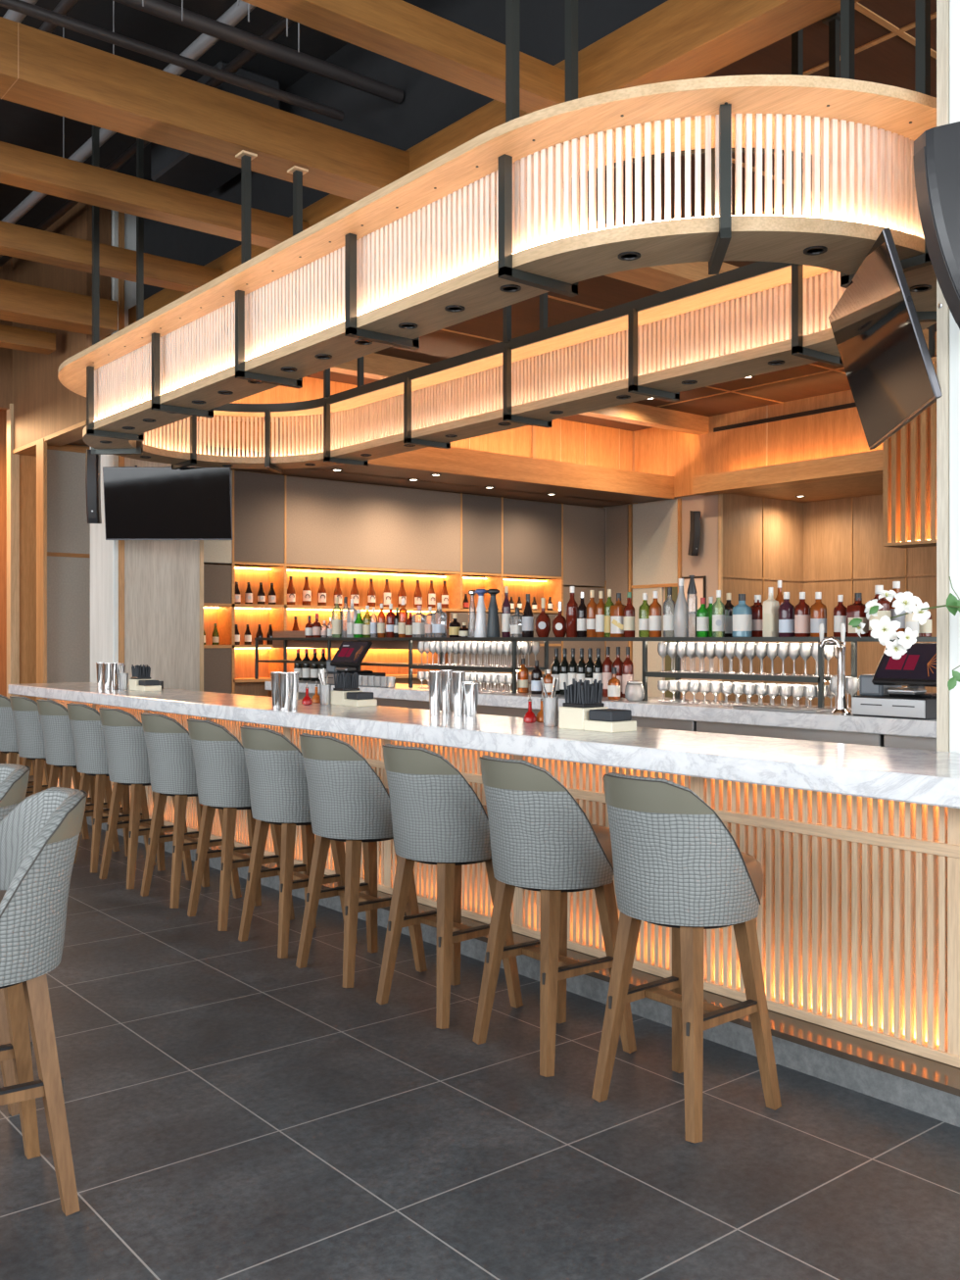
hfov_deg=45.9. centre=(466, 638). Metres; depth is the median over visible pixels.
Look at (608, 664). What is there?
bottle
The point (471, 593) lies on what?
bottle
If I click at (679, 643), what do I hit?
wine glass
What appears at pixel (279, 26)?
pipe
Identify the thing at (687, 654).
wine glass
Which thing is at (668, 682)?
glass
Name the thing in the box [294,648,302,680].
bottle
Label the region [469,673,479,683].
glass
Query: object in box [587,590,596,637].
bottle
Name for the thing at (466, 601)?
bottle
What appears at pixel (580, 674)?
bottle
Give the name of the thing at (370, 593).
bottle
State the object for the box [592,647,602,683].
bottle
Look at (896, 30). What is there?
trim
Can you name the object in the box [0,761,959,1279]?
floor
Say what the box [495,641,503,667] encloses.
wine glass
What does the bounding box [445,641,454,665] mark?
wine glass
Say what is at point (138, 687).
tray
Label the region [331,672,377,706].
caddy
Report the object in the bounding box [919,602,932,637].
bottle
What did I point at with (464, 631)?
bottle
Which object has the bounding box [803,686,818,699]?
glass
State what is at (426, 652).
wine glass
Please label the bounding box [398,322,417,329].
recessed light
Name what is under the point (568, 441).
wall
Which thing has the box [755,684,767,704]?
glass
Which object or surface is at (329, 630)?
bottle
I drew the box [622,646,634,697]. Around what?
bottle
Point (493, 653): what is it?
wine glass
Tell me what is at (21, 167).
ceiling beam
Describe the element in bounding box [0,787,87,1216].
bar stool
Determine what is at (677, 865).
bar stool
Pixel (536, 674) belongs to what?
bottle
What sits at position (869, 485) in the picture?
ceiling
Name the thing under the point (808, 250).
recessed light
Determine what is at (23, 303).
ceiling beam
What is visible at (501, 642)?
wine glass
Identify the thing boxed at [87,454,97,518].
grille
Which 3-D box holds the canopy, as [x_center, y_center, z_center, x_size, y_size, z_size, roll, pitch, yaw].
[-0.349,-2.792,7.050,2.640,2.685,7.160,0,0,-39]
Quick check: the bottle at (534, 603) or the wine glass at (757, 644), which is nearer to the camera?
the wine glass at (757, 644)
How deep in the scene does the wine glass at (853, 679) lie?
6.41 m
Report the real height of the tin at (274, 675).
0.206 m
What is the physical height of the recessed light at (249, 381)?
0.026 m
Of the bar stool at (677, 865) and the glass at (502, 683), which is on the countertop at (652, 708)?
the glass at (502, 683)
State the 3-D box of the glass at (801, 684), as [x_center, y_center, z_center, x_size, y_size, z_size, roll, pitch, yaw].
[2.011,0.338,6.704,0.077,0.135,0.077,0,0,17]
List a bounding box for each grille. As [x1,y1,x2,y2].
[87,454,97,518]
[693,514,699,552]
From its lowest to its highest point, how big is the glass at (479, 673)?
0.135 m
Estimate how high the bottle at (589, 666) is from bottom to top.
0.337 m
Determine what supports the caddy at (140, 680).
on the countertop at (900, 774)
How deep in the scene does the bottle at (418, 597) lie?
16.27 m
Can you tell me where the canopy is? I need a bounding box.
[57,0,936,473]
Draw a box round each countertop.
[8,682,959,808]
[265,680,936,738]
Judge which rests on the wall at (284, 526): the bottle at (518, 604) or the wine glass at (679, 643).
the bottle at (518, 604)
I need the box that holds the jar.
[625,680,644,701]
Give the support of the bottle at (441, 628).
on the shelf
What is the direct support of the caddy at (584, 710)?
on the countertop at (900, 774)
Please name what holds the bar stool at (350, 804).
on the floor
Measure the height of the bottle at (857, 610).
0.244 m
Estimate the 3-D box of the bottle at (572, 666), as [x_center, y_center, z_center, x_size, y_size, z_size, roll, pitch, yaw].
[0.770,0.238,8.162,0.077,0.336,0.078,0,0,-39]
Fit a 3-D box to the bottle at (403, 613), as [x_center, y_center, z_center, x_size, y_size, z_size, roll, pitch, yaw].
[-0.539,-0.174,9.691,0.081,0.330,0.082,0,0,-39]
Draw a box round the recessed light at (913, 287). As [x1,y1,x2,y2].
[909,284,932,292]
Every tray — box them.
[136,685,161,690]
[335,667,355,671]
[344,698,377,706]
[584,719,637,733]
[733,704,835,713]
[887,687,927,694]
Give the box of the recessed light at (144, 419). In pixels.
[143,418,156,422]
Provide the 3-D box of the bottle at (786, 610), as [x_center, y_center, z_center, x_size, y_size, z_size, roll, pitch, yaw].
[1.888,-0.142,6.678,0.095,0.265,0.096,0,0,-39]
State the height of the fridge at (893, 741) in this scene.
0.972 m
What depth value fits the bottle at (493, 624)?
8.73 m
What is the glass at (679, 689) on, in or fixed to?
on the countertop at (652, 708)
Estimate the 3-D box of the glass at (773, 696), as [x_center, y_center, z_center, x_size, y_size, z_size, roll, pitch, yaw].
[1.802,0.338,6.644,0.077,0.135,0.077,0,0,-43]
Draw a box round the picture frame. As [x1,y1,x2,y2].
[682,576,706,613]
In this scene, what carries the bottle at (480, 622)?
on the shelf
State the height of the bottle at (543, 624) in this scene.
0.289 m
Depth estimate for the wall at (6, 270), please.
12.00 m
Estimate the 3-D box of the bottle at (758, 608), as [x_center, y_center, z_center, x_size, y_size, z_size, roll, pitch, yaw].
[1.803,-0.140,7.007,0.120,0.260,0.120,0,0,-39]
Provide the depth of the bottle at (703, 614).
7.13 m
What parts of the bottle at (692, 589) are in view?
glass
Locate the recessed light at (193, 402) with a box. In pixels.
[192,400,206,404]
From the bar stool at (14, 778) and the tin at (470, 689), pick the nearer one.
the bar stool at (14, 778)
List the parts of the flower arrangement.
stem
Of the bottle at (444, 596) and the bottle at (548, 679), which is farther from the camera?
the bottle at (444, 596)
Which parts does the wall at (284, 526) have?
wall panel, wall panel, wall panel, wall panel, wall panel, niche frame, wall panel, wall panel, wall panel, wall panel, wall panel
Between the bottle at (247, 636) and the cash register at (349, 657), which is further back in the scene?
the bottle at (247, 636)
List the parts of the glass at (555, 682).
glass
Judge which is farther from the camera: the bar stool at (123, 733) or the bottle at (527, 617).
the bottle at (527, 617)
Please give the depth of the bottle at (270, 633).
14.77 m
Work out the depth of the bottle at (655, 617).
7.44 m
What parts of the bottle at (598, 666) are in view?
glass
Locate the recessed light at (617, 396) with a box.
[616,394,631,398]
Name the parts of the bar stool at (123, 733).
leg, seat, leg, leg, leg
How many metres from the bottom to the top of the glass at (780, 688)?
0.135 m
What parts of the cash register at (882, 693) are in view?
drawer, cash drawer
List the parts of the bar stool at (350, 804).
leg, leg, seat, leg, leg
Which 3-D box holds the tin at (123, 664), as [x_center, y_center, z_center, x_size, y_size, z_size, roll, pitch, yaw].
[-2.720,0.295,8.900,0.073,0.201,0.073,0,0,-39]
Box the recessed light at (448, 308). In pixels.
[444,304,465,312]
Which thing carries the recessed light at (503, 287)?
attached to the canopy
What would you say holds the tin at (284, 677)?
on the countertop at (900, 774)
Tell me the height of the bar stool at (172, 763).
1.058 m
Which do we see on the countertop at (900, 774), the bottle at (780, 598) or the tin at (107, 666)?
the tin at (107, 666)
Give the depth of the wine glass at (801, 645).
6.48 m
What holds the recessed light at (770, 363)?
attached to the canopy
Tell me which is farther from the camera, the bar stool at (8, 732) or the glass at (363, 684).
the glass at (363, 684)
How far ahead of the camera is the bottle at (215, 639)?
14.30 m
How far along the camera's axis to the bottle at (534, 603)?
17.70 m
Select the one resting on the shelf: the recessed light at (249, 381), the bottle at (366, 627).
the bottle at (366, 627)
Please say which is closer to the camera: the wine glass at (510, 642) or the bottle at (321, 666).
the wine glass at (510, 642)
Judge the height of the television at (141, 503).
0.657 m
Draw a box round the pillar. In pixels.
[936,0,959,752]
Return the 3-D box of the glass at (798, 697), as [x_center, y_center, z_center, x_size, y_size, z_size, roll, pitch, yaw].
[1.908,0.338,6.512,0.077,0.135,0.077,0,0,-3]
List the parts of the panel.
hanger rod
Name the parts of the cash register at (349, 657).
drawer, cash drawer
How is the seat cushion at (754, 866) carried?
on the bar stool at (677, 865)
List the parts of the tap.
tap handle, spout, tap handle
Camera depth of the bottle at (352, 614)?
10.28 m
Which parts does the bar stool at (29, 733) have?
leg, seat, leg, leg, leg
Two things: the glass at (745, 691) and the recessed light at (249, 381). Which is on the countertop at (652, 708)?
the glass at (745, 691)
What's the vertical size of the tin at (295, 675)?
0.206 m
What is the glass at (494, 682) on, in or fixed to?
on the countertop at (652, 708)
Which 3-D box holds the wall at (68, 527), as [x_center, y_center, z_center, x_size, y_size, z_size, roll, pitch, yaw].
[-3.868,-0.284,11.834,1.180,3.500,0.115,0,0,-39]
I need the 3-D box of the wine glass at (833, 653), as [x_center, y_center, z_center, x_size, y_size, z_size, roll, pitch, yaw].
[2.076,0.120,6.496,0.070,0.190,0.070,0,0,-40]
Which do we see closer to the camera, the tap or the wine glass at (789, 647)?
the tap
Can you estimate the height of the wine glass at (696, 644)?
0.190 m
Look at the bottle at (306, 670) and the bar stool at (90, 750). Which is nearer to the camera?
the bar stool at (90, 750)
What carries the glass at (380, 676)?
on the countertop at (652, 708)
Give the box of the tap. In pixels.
[819,622,851,715]
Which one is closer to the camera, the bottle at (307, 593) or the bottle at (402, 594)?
the bottle at (307, 593)
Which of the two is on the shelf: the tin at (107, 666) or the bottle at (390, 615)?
the bottle at (390, 615)
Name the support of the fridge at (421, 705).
on the floor
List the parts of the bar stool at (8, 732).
leg, leg, leg, leg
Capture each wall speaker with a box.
[85,448,101,523]
[688,510,700,555]
[913,121,959,329]
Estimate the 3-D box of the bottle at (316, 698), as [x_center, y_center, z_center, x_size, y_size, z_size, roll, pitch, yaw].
[-0.917,0.327,6.944,0.061,0.137,0.061,0,0,-39]
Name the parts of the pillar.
edge trim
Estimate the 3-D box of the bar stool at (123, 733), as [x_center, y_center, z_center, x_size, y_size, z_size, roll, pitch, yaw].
[-1.960,0.941,6.895,0.530,1.058,0.480,0,0,-41]
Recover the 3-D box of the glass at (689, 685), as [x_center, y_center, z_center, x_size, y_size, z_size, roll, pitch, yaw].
[1.430,0.338,7.103,0.077,0.135,0.077,0,0,-24]
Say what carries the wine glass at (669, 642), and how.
on the shelf
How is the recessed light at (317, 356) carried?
attached to the canopy
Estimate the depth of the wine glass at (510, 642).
8.44 m
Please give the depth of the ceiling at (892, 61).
10.70 m
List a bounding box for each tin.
[96,662,103,689]
[102,662,112,689]
[111,662,119,689]
[117,663,124,689]
[270,672,280,708]
[278,672,292,710]
[287,672,299,709]
[428,671,442,715]
[440,670,453,712]
[451,671,465,716]
[463,683,479,716]
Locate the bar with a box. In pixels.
[49,698,959,1127]
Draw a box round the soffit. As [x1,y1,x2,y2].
[635,390,883,497]
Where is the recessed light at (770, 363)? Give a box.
[768,360,785,365]
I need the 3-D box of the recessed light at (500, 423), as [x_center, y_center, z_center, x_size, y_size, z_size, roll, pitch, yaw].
[0.267,-1.495,7.855,0.089,0.026,0.090,0,0,-39]
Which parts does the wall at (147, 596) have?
edge trim, oak panel, edge trim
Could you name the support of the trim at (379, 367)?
attached to the soffit
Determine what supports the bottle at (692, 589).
on the shelf
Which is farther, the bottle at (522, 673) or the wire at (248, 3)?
the bottle at (522, 673)
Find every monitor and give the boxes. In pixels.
[330,640,372,666]
[872,642,936,687]
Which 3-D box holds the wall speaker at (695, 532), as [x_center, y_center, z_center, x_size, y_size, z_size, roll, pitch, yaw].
[3.410,-1.572,16.941,0.110,0.677,0.276,0,0,-9]
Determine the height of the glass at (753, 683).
0.135 m
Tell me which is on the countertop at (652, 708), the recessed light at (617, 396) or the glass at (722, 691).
the glass at (722, 691)
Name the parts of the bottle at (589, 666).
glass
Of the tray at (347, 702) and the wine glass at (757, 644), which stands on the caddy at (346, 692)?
the tray at (347, 702)
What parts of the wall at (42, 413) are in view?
post, post, wall trim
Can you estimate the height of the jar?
0.135 m
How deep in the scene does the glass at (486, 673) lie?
8.80 m
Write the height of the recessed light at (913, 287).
0.026 m
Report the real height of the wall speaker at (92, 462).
0.672 m
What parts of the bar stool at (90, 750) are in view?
leg, seat, leg, leg, leg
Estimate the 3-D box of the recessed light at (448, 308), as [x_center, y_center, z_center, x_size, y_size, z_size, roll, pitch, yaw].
[-0.050,-1.495,5.108,0.089,0.026,0.090,0,0,-39]
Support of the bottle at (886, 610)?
on the shelf
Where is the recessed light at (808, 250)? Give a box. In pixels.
[803,246,828,255]
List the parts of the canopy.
hanger rod, hanger rod, hanger rod, ceiling plate, hanger rod, ceiling plate, hanger rod, hanger rod, hanger rod, hanger rod, hanger rod, hanger rod, hanger rod, ceiling plate, hanger rod, hanger rod, hanger rod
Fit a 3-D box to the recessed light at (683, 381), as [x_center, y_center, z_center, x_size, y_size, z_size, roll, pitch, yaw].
[1.296,-1.495,6.578,0.089,0.026,0.090,0,0,-39]
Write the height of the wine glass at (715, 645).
0.190 m
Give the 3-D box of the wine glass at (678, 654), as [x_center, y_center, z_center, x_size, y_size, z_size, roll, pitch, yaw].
[1.367,0.120,7.200,0.070,0.190,0.070,0,0,37]
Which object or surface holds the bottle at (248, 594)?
on the wall at (284, 526)
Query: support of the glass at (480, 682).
on the countertop at (652, 708)
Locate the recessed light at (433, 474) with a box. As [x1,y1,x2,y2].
[430,473,442,476]
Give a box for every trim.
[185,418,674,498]
[330,352,708,435]
[440,1,936,407]
[579,214,936,356]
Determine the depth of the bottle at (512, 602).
17.40 m
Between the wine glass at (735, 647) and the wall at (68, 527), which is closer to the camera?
the wine glass at (735, 647)
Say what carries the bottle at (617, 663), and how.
on the countertop at (652, 708)
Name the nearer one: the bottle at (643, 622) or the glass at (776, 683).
the glass at (776, 683)
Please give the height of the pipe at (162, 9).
0.086 m
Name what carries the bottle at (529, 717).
on the countertop at (900, 774)
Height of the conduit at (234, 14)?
0.086 m
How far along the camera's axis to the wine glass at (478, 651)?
8.75 m
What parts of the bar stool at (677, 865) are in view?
leg, leg, seat, leg, leg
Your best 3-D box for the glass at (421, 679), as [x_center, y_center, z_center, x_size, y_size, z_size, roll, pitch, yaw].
[-0.363,0.338,9.330,0.077,0.135,0.077,0,0,-12]
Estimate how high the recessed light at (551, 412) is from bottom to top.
0.026 m
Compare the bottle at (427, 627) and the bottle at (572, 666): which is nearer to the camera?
the bottle at (572, 666)
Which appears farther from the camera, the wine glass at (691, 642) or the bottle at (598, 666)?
the bottle at (598, 666)
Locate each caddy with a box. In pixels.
[129,664,161,690]
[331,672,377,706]
[559,678,637,733]
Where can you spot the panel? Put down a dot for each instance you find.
(910, 456)
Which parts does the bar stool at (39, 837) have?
seat, leg, leg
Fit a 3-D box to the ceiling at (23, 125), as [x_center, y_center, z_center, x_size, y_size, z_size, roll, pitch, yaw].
[-4.410,-4.209,4.152,10.340,0.150,20.000,0,0,-39]
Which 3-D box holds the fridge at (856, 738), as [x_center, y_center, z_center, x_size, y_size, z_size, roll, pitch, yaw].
[1.956,0.980,6.564,0.559,0.972,1.230,0,0,-39]
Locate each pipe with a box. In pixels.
[0,0,344,120]
[0,16,295,267]
[38,0,78,33]
[112,0,403,103]
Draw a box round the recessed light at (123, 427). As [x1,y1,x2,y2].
[122,426,135,429]
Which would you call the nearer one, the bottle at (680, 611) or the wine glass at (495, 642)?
the bottle at (680, 611)
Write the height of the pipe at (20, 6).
0.057 m
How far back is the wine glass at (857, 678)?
6.26 m
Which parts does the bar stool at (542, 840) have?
leg, leg, seat, leg, leg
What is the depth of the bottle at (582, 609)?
7.98 m
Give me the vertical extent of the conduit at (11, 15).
0.086 m
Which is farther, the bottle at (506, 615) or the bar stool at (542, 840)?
the bottle at (506, 615)
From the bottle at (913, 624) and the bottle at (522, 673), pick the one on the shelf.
the bottle at (913, 624)
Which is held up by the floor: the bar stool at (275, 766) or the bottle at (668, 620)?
the bar stool at (275, 766)
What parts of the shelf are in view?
post, post, post, shelf, post, post, shelf, post, post, shelf, post, post, shelf, post, post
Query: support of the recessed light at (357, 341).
attached to the canopy
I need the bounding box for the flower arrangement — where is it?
[848,576,959,689]
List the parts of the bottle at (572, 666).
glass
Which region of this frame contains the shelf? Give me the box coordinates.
[254,629,936,708]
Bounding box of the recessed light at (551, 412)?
[549,410,563,414]
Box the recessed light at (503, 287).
[499,284,521,292]
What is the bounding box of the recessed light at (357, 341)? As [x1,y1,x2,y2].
[354,339,372,344]
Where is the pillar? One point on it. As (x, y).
(948, 11)
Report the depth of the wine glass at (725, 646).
6.90 m
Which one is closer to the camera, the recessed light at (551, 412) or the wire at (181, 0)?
the wire at (181, 0)
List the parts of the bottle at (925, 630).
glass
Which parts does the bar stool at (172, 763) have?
leg, leg, seat, leg, leg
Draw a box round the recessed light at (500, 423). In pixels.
[498,422,511,425]
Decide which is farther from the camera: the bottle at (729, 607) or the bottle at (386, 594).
the bottle at (386, 594)
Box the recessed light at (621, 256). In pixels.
[617,251,640,260]
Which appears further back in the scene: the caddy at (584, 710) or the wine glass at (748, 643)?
the wine glass at (748, 643)
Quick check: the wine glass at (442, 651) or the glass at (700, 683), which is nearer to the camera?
the glass at (700, 683)
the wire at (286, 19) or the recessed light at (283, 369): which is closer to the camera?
the wire at (286, 19)
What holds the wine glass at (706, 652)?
on the shelf
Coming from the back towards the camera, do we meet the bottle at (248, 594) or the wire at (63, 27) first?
the bottle at (248, 594)
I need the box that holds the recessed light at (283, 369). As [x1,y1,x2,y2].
[281,366,296,371]
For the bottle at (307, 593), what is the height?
0.386 m
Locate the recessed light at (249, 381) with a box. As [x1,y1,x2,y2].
[247,380,263,384]
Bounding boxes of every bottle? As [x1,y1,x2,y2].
[212,623,219,644]
[235,581,241,603]
[235,624,240,644]
[244,624,251,644]
[245,582,252,603]
[255,624,263,644]
[257,582,265,604]
[266,624,272,644]
[268,583,276,604]
[287,576,295,604]
[292,616,299,631]
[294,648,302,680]
[301,648,310,681]
[301,682,312,705]
[302,576,311,605]
[304,615,312,637]
[310,648,319,681]
[311,685,319,703]
[312,613,321,637]
[317,577,326,605]
[318,648,327,681]
[320,620,327,637]
[327,617,332,637]
[332,596,342,637]
[334,577,342,605]
[342,596,348,637]
[346,598,357,637]
[350,578,358,606]
[353,609,363,637]
[362,605,370,637]
[367,578,375,606]
[370,607,377,637]
[377,603,386,637]
[383,579,391,606]
[386,603,395,637]
[393,607,398,637]
[397,579,406,607]
[398,598,407,637]
[405,612,412,637]
[412,605,426,637]
[413,580,422,607]
[424,606,436,637]
[427,580,436,607]
[432,602,446,637]
[441,580,448,608]
[448,613,461,637]
[458,622,468,637]
[463,593,469,608]
[468,590,476,637]
[474,589,487,637]
[486,589,500,637]
[501,586,510,637]
[509,596,514,609]
[510,607,522,637]
[516,596,522,609]
[517,658,529,692]
[522,593,534,637]
[523,693,537,723]
[531,660,542,693]
[532,596,537,610]
[535,597,551,637]
[536,692,547,722]
[543,669,553,694]
[547,596,552,610]
[551,647,560,693]
[552,601,566,637]
[559,647,569,694]
[566,586,578,637]
[568,647,577,686]
[576,647,586,682]
[577,591,587,637]
[585,647,594,684]
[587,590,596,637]
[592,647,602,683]
[595,590,604,637]
[602,646,613,696]
[604,589,614,637]
[607,667,621,699]
[610,592,625,637]
[612,646,623,697]
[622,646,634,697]
[624,591,635,637]
[639,592,649,637]
[648,590,661,637]
[663,587,676,637]
[674,578,687,637]
[687,575,697,637]
[696,597,709,637]
[707,596,716,637]
[712,590,725,637]
[722,592,735,637]
[733,593,751,637]
[750,594,763,637]
[763,587,779,637]
[775,580,784,605]
[779,591,794,637]
[794,591,810,637]
[810,591,827,637]
[834,594,847,637]
[846,592,868,637]
[868,585,890,637]
[889,581,906,633]
[905,612,919,637]
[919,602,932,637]
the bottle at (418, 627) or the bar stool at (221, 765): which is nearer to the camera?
the bar stool at (221, 765)
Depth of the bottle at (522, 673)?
8.40 m
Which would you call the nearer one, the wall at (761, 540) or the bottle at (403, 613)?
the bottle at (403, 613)
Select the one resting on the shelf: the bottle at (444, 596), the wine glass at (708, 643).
the wine glass at (708, 643)
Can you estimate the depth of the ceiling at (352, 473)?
15.63 m
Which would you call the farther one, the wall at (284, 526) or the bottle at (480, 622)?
the wall at (284, 526)
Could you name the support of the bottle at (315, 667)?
on the countertop at (652, 708)
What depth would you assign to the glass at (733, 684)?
6.83 m
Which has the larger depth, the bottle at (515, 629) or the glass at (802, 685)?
the bottle at (515, 629)
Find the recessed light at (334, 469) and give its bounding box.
[331,468,343,471]
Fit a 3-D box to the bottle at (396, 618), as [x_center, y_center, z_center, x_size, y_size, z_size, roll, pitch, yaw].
[-0.593,-0.138,9.759,0.056,0.256,0.057,0,0,-39]
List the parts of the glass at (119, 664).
glass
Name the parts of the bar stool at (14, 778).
leg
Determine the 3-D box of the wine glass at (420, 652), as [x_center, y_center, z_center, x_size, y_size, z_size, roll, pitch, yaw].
[-0.365,0.120,9.349,0.070,0.190,0.070,0,0,41]
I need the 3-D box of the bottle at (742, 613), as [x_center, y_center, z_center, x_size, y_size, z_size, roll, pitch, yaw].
[1.686,-0.141,6.928,0.119,0.263,0.120,0,0,-39]
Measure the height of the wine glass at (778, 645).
0.190 m
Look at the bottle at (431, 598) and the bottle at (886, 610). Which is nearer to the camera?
the bottle at (886, 610)
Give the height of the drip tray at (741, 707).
0.020 m
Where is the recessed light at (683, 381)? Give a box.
[682,380,697,384]
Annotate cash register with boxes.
[320,640,386,685]
[851,642,936,719]
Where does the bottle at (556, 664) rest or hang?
on the countertop at (652, 708)
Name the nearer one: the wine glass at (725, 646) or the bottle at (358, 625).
the wine glass at (725, 646)
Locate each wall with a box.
[0,254,12,410]
[0,409,6,761]
[6,201,110,785]
[47,443,90,699]
[90,209,203,690]
[203,469,606,696]
[231,376,638,503]
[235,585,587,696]
[603,493,718,699]
[718,492,803,704]
[803,493,936,707]
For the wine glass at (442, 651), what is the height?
0.190 m
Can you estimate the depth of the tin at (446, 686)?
6.04 m
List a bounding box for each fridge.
[297,691,329,700]
[373,697,430,709]
[440,702,549,717]
[550,710,696,731]
[696,721,884,746]
[884,734,936,750]
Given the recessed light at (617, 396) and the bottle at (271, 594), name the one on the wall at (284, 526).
the bottle at (271, 594)
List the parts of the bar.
panel post, panel post, panel post, panel post, rail, rail, panel post, panel post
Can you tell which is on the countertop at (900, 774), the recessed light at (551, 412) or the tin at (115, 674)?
the tin at (115, 674)
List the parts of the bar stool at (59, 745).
leg, seat, leg, leg, leg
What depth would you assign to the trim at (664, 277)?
9.60 m
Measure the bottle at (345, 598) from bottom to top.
0.372 m
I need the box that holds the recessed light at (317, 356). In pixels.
[314,353,332,359]
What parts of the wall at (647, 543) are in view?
panel, panel, panel, panel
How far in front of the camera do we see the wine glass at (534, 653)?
8.58 m
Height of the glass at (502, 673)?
0.135 m
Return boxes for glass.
[117,662,128,689]
[318,668,331,704]
[361,675,370,686]
[367,676,377,687]
[373,676,383,687]
[380,676,389,687]
[386,677,395,688]
[417,641,426,664]
[417,671,427,688]
[423,641,432,664]
[429,641,438,665]
[434,641,443,665]
[440,641,448,665]
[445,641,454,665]
[452,641,461,665]
[457,641,467,666]
[464,641,473,666]
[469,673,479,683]
[470,641,479,666]
[476,641,486,666]
[476,673,486,690]
[479,673,489,690]
[483,641,492,666]
[483,673,492,691]
[486,673,495,690]
[490,641,498,666]
[490,674,500,691]
[492,673,502,690]
[493,641,502,666]
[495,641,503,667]
[496,674,507,692]
[499,641,509,666]
[500,673,510,691]
[502,641,511,667]
[509,641,518,667]
[518,641,527,666]
[520,641,530,667]
[524,641,532,666]
[531,641,541,667]
[541,677,558,726]
[657,642,667,672]
[657,680,669,701]
[666,642,677,672]
[667,681,678,702]
[669,641,679,671]
[676,642,686,672]
[678,642,688,672]
[678,681,689,702]
[680,641,689,671]
[685,642,695,673]
[687,642,697,672]
[688,681,699,703]
[689,641,699,671]
[694,642,705,673]
[696,642,706,672]
[698,682,710,703]
[704,642,715,673]
[706,642,716,673]
[709,682,722,704]
[714,642,725,673]
[721,683,733,705]
[724,642,735,674]
[732,683,744,705]
[734,642,745,674]
[740,682,753,703]
[741,683,754,704]
[743,683,755,696]
[744,642,755,674]
[745,642,756,674]
[753,683,767,704]
[755,642,767,675]
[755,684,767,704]
[765,683,778,705]
[766,642,778,675]
[767,684,780,705]
[775,683,787,705]
[777,642,788,675]
[777,684,789,702]
[779,685,791,698]
[787,642,799,676]
[790,685,804,706]
[799,642,811,676]
[799,643,809,675]
[799,684,813,707]
[801,685,814,707]
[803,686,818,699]
[811,642,818,677]
[814,685,829,696]
[825,644,835,676]
[825,685,837,708]
[829,677,836,708]
[845,676,854,710]
[845,677,859,712]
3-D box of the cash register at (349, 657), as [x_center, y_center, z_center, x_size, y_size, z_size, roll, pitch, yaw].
[-0.980,0.215,9.990,0.470,0.382,0.420,0,0,43]
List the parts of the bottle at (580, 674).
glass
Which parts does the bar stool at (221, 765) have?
leg, leg, seat, leg, leg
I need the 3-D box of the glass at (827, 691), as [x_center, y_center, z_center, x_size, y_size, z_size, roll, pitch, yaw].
[2.038,0.338,6.509,0.077,0.135,0.077,0,0,-19]
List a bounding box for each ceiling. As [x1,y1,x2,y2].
[0,0,404,228]
[69,439,88,445]
[144,0,668,299]
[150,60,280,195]
[205,445,666,507]
[307,0,936,431]
[729,474,883,502]
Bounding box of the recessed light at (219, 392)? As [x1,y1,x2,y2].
[217,391,233,394]
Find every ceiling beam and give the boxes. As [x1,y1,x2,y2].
[0,16,409,200]
[0,141,309,247]
[0,220,222,293]
[0,279,117,337]
[0,324,55,354]
[128,0,860,325]
[241,0,565,112]
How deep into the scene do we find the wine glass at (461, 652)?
8.92 m
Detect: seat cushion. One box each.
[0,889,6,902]
[590,824,614,875]
[740,851,763,902]
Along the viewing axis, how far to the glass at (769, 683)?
6.77 m
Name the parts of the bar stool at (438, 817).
leg, leg, seat, leg, leg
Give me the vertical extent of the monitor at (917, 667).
0.217 m
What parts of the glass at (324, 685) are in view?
glass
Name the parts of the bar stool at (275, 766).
leg, leg, seat, leg, leg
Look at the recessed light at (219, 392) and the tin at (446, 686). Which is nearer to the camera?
the tin at (446, 686)
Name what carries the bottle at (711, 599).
on the shelf
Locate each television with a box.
[102,465,233,540]
[829,227,942,449]
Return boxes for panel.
[883,323,936,547]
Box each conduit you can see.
[0,0,256,223]
[2,0,38,23]
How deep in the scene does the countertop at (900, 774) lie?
4.42 m
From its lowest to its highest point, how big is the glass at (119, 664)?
0.212 m
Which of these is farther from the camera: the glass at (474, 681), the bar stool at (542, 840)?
the glass at (474, 681)
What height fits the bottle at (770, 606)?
0.297 m
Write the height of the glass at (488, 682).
0.135 m
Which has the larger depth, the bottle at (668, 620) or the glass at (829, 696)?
the bottle at (668, 620)
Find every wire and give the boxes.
[62,27,64,157]
[112,0,114,54]
[181,0,183,21]
[247,2,249,22]
[286,18,288,36]
[297,22,299,52]
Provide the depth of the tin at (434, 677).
5.85 m
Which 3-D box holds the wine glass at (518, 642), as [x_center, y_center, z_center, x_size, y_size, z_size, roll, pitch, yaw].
[0.430,0.120,8.712,0.070,0.190,0.070,0,0,-41]
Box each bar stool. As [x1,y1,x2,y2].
[0,693,50,790]
[0,763,30,1116]
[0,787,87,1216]
[9,695,89,839]
[36,698,119,851]
[66,702,155,872]
[98,707,193,888]
[140,712,241,908]
[187,718,295,931]
[238,725,357,958]
[295,733,427,987]
[376,743,523,1029]
[472,754,637,1077]
[591,772,782,1142]
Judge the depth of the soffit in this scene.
15.87 m
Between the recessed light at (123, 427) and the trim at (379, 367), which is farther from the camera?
the trim at (379, 367)
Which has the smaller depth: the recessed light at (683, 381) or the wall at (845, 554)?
the recessed light at (683, 381)

